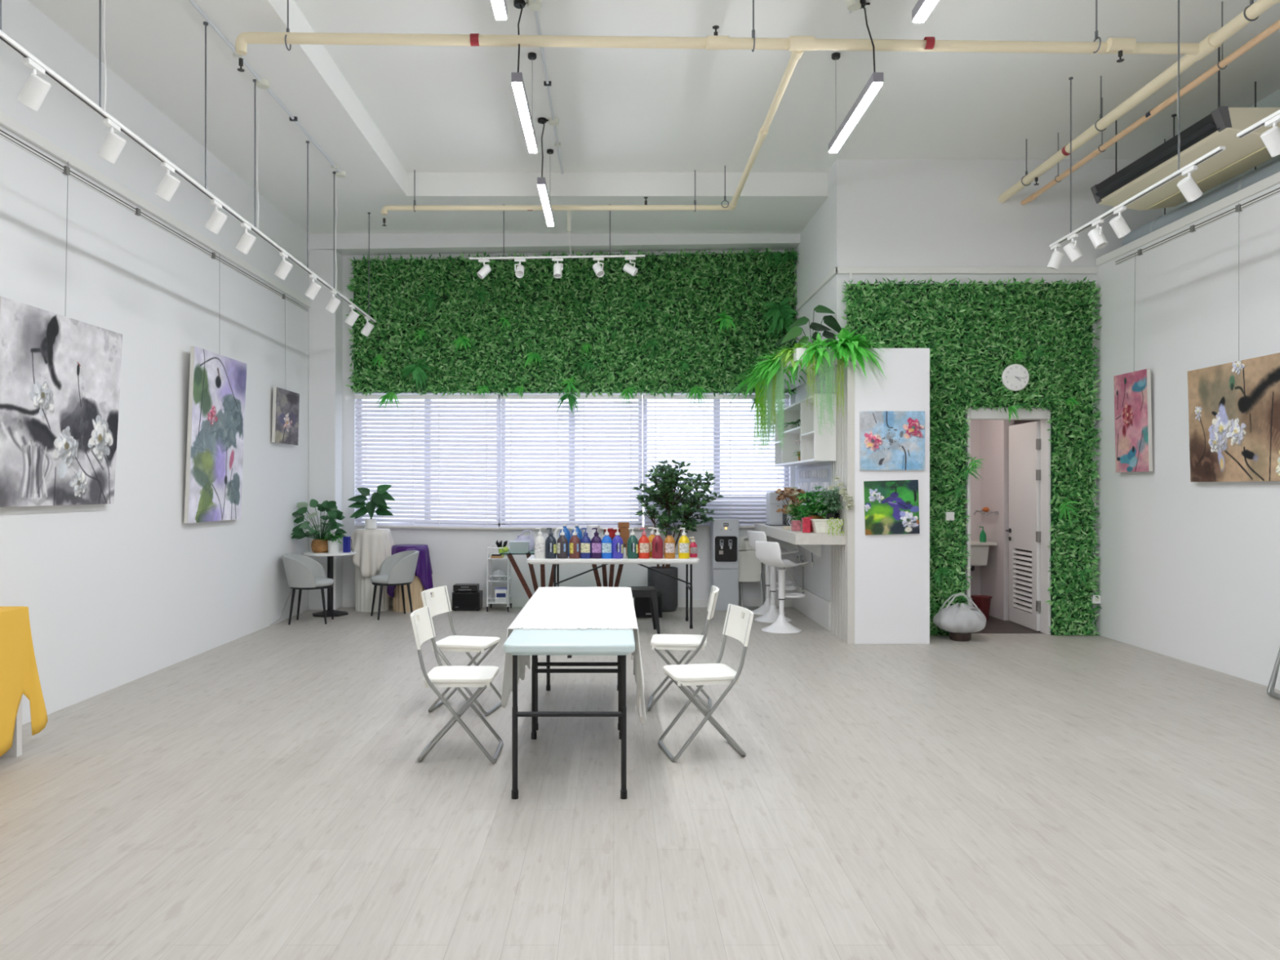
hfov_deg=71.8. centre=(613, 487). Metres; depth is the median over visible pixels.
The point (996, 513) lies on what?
shelf
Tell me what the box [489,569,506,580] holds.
pack
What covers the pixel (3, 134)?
rail
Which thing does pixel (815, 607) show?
baseboard
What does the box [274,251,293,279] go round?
track spotlight
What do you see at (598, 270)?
track spotlight
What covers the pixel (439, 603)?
folding chair
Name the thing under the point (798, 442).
potted plant
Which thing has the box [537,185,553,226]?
diffuser
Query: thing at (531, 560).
folding table
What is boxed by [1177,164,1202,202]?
track spotlight
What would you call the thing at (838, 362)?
trailing plant
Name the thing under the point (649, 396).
blind
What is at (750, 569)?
folding chair
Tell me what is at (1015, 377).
wall clock
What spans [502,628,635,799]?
folding table
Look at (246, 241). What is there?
track spotlight
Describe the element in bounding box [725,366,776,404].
fern
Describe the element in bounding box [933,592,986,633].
plastic bag
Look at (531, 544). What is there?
plastic bag
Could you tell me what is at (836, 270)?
trim
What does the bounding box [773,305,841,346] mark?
plant
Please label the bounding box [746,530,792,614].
bar stool
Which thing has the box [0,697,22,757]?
console table
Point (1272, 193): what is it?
rail
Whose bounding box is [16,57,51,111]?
track spotlight
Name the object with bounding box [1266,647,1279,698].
folding chair
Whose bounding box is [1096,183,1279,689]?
wall
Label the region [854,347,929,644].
wall
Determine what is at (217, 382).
canvas
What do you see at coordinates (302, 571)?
tub chair
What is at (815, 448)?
wall shelf
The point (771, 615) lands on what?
bar stool
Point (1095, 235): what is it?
track spotlight
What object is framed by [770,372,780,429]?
trailing plant
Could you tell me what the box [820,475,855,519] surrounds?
flower vase
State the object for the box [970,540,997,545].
countertop
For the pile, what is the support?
on the countertop at (812, 541)
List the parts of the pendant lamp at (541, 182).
power cord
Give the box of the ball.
[502,546,508,552]
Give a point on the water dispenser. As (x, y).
(724, 532)
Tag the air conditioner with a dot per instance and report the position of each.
(1221, 126)
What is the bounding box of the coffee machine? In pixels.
[765,491,790,525]
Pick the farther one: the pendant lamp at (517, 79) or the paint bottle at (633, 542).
the paint bottle at (633, 542)
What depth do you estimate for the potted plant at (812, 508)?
8.93 m
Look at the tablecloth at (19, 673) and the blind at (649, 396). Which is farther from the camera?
the blind at (649, 396)
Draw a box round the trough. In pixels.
[810,517,844,535]
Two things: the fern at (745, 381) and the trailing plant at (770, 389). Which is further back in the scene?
the fern at (745, 381)
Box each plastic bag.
[515,529,534,551]
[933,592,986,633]
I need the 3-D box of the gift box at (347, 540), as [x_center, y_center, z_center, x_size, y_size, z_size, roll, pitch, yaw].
[-3.089,0.662,10.345,0.147,0.185,0.074,0,0,12]
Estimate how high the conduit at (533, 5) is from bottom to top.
0.040 m
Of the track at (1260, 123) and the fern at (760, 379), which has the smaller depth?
the track at (1260, 123)
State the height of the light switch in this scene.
0.086 m
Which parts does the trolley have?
post, post, post, post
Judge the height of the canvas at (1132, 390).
2.051 m
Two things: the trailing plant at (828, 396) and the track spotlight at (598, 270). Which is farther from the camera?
the track spotlight at (598, 270)
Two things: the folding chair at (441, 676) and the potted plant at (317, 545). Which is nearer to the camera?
the folding chair at (441, 676)
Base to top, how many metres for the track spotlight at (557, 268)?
0.215 m
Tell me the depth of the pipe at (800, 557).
10.44 m
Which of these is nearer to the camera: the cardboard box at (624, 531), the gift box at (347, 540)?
the cardboard box at (624, 531)
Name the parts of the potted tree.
pot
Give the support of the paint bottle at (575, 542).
on the folding table at (531, 560)
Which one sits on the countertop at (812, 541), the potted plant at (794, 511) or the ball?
the potted plant at (794, 511)
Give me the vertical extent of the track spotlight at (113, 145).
0.217 m
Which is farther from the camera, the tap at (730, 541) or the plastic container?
the tap at (730, 541)
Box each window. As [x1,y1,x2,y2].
[357,395,501,526]
[501,399,642,524]
[643,395,788,498]
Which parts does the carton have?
lid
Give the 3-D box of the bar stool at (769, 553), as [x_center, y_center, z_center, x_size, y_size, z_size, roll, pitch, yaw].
[1.780,1.023,9.274,0.536,0.944,0.420,0,0,-34]
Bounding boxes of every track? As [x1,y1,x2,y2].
[0,0,376,322]
[469,210,644,260]
[1049,0,1225,247]
[1236,109,1279,137]
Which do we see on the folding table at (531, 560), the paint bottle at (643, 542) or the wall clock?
the paint bottle at (643, 542)
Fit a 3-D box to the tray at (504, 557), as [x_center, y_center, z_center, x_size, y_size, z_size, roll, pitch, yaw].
[-1.400,0.825,10.840,0.259,0.070,0.329,0,0,0]
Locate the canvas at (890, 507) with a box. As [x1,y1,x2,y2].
[863,480,919,534]
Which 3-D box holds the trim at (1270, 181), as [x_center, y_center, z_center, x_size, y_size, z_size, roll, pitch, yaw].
[4.980,-2.295,2.900,0.140,0.080,12.200,0,0,0]
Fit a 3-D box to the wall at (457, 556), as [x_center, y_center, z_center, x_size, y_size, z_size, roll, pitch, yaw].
[-0.725,-0.930,11.200,6.250,4.850,0.200,0,0,0]
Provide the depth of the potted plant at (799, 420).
9.79 m
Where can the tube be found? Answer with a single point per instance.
(624, 544)
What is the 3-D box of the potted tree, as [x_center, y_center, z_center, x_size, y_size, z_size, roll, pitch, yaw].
[0.775,0.574,10.710,1.132,1.842,0.574,0,0,0]
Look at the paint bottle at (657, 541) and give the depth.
9.43 m
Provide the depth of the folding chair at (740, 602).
10.96 m
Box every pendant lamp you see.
[490,0,507,19]
[511,0,537,152]
[537,117,554,226]
[828,0,883,152]
[911,0,938,22]
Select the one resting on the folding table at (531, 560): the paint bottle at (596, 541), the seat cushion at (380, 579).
the paint bottle at (596, 541)
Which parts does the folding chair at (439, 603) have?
backrest, seat rail, seat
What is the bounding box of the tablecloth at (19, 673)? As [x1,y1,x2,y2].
[0,606,48,756]
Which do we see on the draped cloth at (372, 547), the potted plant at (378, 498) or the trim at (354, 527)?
the potted plant at (378, 498)
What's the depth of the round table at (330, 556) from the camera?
10.37 m
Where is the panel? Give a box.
[344,248,799,416]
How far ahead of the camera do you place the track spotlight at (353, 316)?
9.27 m
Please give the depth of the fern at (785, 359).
8.71 m
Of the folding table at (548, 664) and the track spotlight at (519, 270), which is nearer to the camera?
the folding table at (548, 664)
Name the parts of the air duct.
hanger rod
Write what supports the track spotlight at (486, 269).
hanging from the track at (570, 256)
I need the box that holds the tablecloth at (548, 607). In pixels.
[501,586,645,725]
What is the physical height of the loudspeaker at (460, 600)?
0.225 m
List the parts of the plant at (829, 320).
stem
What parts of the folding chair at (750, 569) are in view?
backrest, seat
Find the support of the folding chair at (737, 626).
on the floor
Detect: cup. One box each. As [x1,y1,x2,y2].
[495,540,507,557]
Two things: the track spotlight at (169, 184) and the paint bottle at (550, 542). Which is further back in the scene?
the paint bottle at (550, 542)
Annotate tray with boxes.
[488,551,510,559]
[488,573,511,581]
[488,595,511,604]
[490,554,502,558]
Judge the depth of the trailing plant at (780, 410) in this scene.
9.06 m
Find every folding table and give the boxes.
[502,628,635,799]
[526,555,699,628]
[536,655,619,730]
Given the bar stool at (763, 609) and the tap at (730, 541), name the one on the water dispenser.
the tap at (730, 541)
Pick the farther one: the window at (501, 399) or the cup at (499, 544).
the window at (501, 399)
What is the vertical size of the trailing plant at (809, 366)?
0.691 m
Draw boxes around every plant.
[290,498,346,552]
[320,532,343,553]
[346,484,395,528]
[753,377,771,454]
[762,377,777,444]
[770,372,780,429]
[772,354,787,451]
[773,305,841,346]
[783,421,799,430]
[785,501,808,529]
[792,419,800,426]
[794,440,800,461]
[794,484,837,531]
[804,345,817,412]
[813,345,837,435]
[835,351,845,425]
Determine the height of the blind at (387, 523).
1.685 m
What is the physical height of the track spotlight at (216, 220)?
0.217 m
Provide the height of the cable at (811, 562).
0.357 m
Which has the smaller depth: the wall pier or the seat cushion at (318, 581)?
the seat cushion at (318, 581)
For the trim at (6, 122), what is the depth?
6.75 m
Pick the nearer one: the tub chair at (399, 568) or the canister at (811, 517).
the canister at (811, 517)
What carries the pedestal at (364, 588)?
on the floor
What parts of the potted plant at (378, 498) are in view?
pot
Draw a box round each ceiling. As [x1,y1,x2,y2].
[27,0,827,233]
[293,0,1279,172]
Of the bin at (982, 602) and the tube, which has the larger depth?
the bin at (982, 602)
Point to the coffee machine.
(773, 517)
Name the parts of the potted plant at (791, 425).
pot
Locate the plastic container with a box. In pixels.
[508,540,529,552]
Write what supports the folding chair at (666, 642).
on the floor
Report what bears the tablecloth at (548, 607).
on the folding table at (548, 664)
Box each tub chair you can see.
[281,553,334,625]
[370,550,419,620]
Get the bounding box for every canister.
[791,520,800,530]
[801,517,810,533]
[804,516,813,532]
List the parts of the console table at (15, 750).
panel, leg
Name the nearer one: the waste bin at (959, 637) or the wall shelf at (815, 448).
the waste bin at (959, 637)
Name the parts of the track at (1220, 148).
drop rod, track rail, drop rod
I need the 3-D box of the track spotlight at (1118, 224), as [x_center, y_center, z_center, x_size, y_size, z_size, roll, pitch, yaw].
[3.741,-1.958,6.530,0.152,0.217,0.120,0,0,0]
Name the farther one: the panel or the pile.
the panel
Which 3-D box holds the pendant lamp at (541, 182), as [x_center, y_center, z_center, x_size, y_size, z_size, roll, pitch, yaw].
[-0.634,-2.990,8.280,0.111,0.730,1.200,0,0,0]
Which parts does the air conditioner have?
hanger rod, louvre blade, hanger rod, casing, hanger rod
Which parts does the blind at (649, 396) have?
ladder cord, rail, ladder cord, head rail, ladder cord, ladder cord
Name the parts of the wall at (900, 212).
greenery panel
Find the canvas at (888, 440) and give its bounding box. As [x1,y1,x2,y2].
[859,411,924,470]
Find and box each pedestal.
[355,564,389,612]
[392,575,425,612]
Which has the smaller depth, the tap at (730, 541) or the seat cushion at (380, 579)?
the seat cushion at (380, 579)
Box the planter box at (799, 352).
[757,347,844,389]
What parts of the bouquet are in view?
stem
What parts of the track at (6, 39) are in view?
drop rod, drop rod, drop rod, drop rod, drop rod, drop rod, drop rod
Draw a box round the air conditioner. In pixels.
[1090,46,1279,210]
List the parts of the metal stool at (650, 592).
seat, leg, leg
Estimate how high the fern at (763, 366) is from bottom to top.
0.545 m
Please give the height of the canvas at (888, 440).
0.565 m
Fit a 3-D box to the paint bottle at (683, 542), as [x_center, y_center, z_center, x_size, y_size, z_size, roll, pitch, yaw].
[0.754,0.590,9.469,0.120,0.326,0.100,0,0,3]
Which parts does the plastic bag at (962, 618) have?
bag handle, bag handle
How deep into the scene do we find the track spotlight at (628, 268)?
9.67 m
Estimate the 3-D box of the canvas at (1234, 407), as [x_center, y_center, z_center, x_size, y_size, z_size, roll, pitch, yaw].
[4.873,-1.135,6.710,0.064,2.171,1.500,0,0,0]
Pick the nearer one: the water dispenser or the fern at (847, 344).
the fern at (847, 344)
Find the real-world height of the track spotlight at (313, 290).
0.217 m
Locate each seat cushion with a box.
[314,577,334,586]
[370,574,389,583]
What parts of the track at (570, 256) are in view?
drop rod, track rail, drop rod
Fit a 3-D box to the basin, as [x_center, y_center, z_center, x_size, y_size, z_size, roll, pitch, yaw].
[4.125,0.753,10.345,0.510,0.478,0.510,0,0,0]
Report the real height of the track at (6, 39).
1.197 m
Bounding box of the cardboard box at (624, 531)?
[617,522,629,555]
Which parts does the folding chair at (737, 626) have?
seat, seat rail, backrest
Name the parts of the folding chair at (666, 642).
seat rail, seat, backrest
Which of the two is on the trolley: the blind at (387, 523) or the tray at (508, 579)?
the tray at (508, 579)
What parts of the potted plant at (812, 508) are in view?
stem, pot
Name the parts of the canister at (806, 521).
lid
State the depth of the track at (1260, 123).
5.13 m
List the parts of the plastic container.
container lid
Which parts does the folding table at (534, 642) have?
leg, leg, leg, leg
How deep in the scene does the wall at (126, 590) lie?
6.93 m
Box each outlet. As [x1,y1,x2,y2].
[1089,594,1101,603]
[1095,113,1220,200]
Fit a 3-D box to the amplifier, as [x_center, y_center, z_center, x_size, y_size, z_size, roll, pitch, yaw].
[-1.810,1.226,10.856,0.290,0.085,0.208,0,0,0]
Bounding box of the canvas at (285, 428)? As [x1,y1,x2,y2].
[271,312,299,445]
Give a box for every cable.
[270,588,292,625]
[810,552,813,567]
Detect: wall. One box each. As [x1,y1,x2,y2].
[0,0,308,724]
[342,249,795,599]
[795,159,846,601]
[841,159,1161,635]
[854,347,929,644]
[970,420,1039,620]
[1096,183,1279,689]
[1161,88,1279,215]
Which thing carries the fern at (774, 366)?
in the planter box at (799, 352)
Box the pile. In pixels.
[782,525,791,529]
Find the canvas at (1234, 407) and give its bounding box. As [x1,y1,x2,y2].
[1187,203,1279,482]
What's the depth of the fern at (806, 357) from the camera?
8.44 m
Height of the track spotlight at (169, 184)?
0.217 m
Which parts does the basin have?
bowl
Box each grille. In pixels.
[453,593,478,608]
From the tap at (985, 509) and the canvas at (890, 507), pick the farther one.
the tap at (985, 509)
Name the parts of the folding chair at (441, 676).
backrest, seat rail, seat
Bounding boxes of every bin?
[948,631,971,641]
[970,595,991,620]
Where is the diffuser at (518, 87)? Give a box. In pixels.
[511,82,537,152]
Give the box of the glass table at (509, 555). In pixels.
[499,551,623,599]
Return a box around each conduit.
[188,0,346,177]
[525,0,563,173]
[847,0,861,13]
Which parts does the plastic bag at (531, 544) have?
bag handle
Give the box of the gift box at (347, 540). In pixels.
[342,536,354,552]
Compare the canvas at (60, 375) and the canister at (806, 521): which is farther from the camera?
the canister at (806, 521)
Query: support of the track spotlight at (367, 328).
hanging from the track at (6, 39)
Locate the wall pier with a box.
[308,249,342,610]
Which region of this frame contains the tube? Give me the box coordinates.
[622,543,626,558]
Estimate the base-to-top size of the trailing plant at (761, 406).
1.019 m
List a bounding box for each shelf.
[774,394,836,466]
[973,510,998,515]
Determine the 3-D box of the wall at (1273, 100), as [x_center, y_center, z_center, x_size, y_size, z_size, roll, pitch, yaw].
[5.650,-0.930,2.965,0.100,4.850,12.330,0,0,0]
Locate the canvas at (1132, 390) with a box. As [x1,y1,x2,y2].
[1113,253,1152,472]
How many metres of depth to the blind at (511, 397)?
11.05 m
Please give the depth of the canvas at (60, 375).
5.76 m
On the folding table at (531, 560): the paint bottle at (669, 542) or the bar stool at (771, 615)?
the paint bottle at (669, 542)
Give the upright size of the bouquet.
0.452 m
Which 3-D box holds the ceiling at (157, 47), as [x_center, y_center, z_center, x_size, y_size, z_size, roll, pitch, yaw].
[-0.735,-3.280,4.050,6.230,0.350,14.500,0,0,0]
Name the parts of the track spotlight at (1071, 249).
swivel arm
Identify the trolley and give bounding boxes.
[486,545,511,611]
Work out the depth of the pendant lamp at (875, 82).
6.14 m
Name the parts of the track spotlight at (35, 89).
swivel arm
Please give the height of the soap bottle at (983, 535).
0.178 m
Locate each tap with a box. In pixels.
[728,539,732,546]
[973,506,998,515]
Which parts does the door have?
handle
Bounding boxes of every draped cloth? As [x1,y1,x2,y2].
[351,528,395,577]
[386,544,433,597]
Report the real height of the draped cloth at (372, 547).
0.613 m
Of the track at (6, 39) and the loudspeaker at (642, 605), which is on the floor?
the loudspeaker at (642, 605)
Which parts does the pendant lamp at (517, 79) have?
power cord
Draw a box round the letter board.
[795,464,831,496]
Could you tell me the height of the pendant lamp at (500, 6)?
0.730 m
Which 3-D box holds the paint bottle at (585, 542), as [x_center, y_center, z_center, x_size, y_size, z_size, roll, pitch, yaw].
[-0.300,0.590,9.469,0.120,0.326,0.100,0,0,4]
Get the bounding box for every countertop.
[754,523,845,557]
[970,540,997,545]
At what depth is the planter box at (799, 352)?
9.24 m
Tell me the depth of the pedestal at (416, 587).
10.69 m
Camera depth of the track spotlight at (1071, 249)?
7.17 m
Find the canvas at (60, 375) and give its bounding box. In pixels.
[0,161,122,506]
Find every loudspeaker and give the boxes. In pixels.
[452,590,482,610]
[634,591,662,617]
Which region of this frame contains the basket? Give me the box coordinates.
[311,538,328,552]
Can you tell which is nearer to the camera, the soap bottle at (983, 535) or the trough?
the trough
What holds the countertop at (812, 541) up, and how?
attached to the wall at (822, 247)
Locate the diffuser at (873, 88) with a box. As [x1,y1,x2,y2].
[829,82,882,152]
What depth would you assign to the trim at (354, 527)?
11.08 m
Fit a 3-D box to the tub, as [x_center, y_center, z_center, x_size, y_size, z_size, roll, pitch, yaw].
[-0.231,0.580,9.800,0.148,0.345,0.146,0,0,0]
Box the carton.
[494,586,506,603]
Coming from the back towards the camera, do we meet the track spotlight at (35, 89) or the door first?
the door
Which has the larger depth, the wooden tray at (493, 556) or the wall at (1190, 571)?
the wooden tray at (493, 556)
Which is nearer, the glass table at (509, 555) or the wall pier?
the glass table at (509, 555)
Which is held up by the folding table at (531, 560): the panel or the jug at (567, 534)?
the jug at (567, 534)
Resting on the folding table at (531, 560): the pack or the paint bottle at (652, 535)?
the paint bottle at (652, 535)
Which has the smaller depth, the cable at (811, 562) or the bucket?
the bucket
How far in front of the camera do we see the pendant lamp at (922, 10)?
4.88 m
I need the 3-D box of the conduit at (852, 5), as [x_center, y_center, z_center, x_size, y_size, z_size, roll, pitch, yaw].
[1.666,-3.335,2.600,0.108,0.040,7.200,0,0,0]
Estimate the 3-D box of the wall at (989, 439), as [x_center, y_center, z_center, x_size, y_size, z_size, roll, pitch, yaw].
[3.990,0.145,9.915,3.220,2.700,1.570,0,0,0]
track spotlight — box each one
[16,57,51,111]
[97,118,126,163]
[155,161,180,201]
[204,199,227,234]
[235,222,256,254]
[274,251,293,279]
[304,274,320,299]
[325,289,341,313]
[344,304,359,326]
[360,315,373,336]
[476,259,491,279]
[514,258,525,278]
[551,257,563,278]
[592,257,604,277]
[622,257,637,276]
[1046,243,1064,271]
[1062,233,1082,262]
[1088,218,1107,249]
[1109,205,1130,238]
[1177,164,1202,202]
[1260,114,1279,156]
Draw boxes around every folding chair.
[410,605,503,763]
[421,585,501,715]
[646,585,719,711]
[657,604,753,761]
[738,536,764,609]
[738,536,768,607]
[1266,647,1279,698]
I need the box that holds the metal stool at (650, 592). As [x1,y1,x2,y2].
[626,586,660,634]
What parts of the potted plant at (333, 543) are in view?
pot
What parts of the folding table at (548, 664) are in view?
leg, leg, leg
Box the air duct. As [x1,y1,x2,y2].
[1122,81,1279,245]
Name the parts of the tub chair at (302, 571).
leg, leg, seat, leg, leg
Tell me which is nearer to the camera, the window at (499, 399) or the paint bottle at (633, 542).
the paint bottle at (633, 542)
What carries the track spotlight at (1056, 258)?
attached to the track at (1220, 148)
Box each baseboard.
[342,599,793,607]
[793,583,831,631]
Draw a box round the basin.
[970,540,997,570]
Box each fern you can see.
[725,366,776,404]
[740,346,792,391]
[740,360,806,404]
[752,346,819,391]
[772,343,825,376]
[782,332,861,381]
[817,327,888,378]
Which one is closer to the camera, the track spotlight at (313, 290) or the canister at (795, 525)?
the track spotlight at (313, 290)
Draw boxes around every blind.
[355,394,498,529]
[499,394,642,528]
[644,394,790,527]
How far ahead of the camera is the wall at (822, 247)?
9.61 m
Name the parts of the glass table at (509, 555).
leg, leg, leg, leg, leg, leg, leg, leg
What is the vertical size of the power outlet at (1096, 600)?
0.086 m
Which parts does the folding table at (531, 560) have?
leg, leg, leg, leg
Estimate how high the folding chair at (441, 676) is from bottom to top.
0.808 m
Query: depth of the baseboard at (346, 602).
11.09 m
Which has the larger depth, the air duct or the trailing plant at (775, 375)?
the trailing plant at (775, 375)
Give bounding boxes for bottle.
[534,528,545,558]
[545,528,556,558]
[556,528,568,558]
[568,528,580,558]
[580,528,591,558]
[591,528,601,558]
[601,528,612,558]
[612,528,623,558]
[626,528,638,558]
[638,528,649,558]
[648,527,655,557]
[652,528,662,558]
[663,528,675,558]
[678,528,689,558]
[688,537,697,557]
[979,526,986,542]
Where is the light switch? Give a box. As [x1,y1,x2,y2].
[943,511,954,520]
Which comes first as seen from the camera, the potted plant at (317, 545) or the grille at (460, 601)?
the potted plant at (317, 545)
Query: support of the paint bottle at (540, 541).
on the folding table at (531, 560)
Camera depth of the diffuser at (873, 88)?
6.25 m
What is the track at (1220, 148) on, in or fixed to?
hanging from the ceiling at (438, 108)
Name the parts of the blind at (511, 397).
ladder cord, head rail, rail, ladder cord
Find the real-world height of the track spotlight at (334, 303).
0.217 m
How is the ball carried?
on the glass table at (509, 555)
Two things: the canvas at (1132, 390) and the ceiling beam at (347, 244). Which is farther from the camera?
the ceiling beam at (347, 244)
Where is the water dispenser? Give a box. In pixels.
[710,518,738,610]
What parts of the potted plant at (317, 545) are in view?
stem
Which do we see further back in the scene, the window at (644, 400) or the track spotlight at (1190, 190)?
the window at (644, 400)
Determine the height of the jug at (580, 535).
0.352 m
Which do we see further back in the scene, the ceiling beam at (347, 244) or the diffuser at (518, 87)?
the ceiling beam at (347, 244)
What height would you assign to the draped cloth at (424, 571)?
0.703 m
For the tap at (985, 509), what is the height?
0.096 m
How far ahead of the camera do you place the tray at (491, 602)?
10.68 m
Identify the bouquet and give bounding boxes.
[776,486,806,525]
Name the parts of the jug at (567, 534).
handle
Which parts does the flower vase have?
stem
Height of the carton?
0.180 m
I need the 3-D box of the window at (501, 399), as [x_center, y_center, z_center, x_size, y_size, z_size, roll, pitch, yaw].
[-0.530,-0.345,11.240,1.790,1.670,0.060,0,0,0]
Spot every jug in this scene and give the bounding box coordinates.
[554,524,570,555]
[570,524,586,540]
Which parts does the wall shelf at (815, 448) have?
panel, panel, panel, panel, panel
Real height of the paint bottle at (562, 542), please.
0.326 m
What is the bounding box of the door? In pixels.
[965,408,1050,635]
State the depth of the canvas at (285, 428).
9.87 m
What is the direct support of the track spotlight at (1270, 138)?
hanging from the track at (1260, 123)
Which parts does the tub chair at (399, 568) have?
leg, leg, seat, leg, leg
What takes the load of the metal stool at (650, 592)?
on the floor
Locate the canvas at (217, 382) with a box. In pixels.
[183,346,246,523]
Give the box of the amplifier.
[453,583,479,591]
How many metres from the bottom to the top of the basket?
0.155 m
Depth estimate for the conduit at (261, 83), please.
6.74 m
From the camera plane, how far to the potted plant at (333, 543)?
10.26 m
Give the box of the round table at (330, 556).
[303,550,356,617]
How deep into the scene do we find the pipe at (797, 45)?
5.89 m
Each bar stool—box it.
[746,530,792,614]
[748,530,798,622]
[755,540,808,634]
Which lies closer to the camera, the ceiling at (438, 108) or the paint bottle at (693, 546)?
the ceiling at (438, 108)
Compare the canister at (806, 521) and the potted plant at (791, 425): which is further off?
the potted plant at (791, 425)
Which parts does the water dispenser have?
tap panel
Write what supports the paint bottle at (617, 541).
on the folding table at (531, 560)
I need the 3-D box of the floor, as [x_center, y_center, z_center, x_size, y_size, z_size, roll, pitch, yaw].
[0.975,1.544,4.050,9.650,0.102,14.500,0,0,0]
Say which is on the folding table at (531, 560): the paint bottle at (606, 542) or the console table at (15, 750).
the paint bottle at (606, 542)
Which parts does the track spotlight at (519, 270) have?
swivel arm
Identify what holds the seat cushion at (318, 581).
on the tub chair at (302, 571)
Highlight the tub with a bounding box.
[586,524,599,540]
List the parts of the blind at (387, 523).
ladder cord, ladder cord, head rail, rail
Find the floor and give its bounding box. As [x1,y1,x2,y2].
[0,607,1279,959]
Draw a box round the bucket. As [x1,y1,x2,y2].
[603,528,620,540]
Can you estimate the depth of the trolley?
10.68 m
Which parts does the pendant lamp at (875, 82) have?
power cord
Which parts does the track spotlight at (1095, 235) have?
swivel arm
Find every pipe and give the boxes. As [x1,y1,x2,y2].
[235,0,1279,226]
[796,555,806,594]
[1021,1,1279,204]
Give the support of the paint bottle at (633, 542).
on the folding table at (531, 560)
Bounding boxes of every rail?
[0,128,307,311]
[1115,186,1279,265]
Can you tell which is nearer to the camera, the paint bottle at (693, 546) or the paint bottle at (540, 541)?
the paint bottle at (540, 541)
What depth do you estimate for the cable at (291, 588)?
9.97 m
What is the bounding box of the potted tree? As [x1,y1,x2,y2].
[633,459,723,612]
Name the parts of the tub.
tub lid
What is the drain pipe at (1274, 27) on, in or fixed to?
hanging from the ceiling at (438, 108)
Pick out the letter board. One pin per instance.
(806, 477)
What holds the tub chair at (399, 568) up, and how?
on the floor
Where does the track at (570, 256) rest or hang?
hanging from the ceiling at (157, 47)
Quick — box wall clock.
[1001,364,1029,391]
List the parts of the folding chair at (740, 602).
seat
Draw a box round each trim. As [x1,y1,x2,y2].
[0,111,311,307]
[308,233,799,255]
[354,527,754,528]
[795,266,1097,311]
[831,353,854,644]
[1096,171,1279,266]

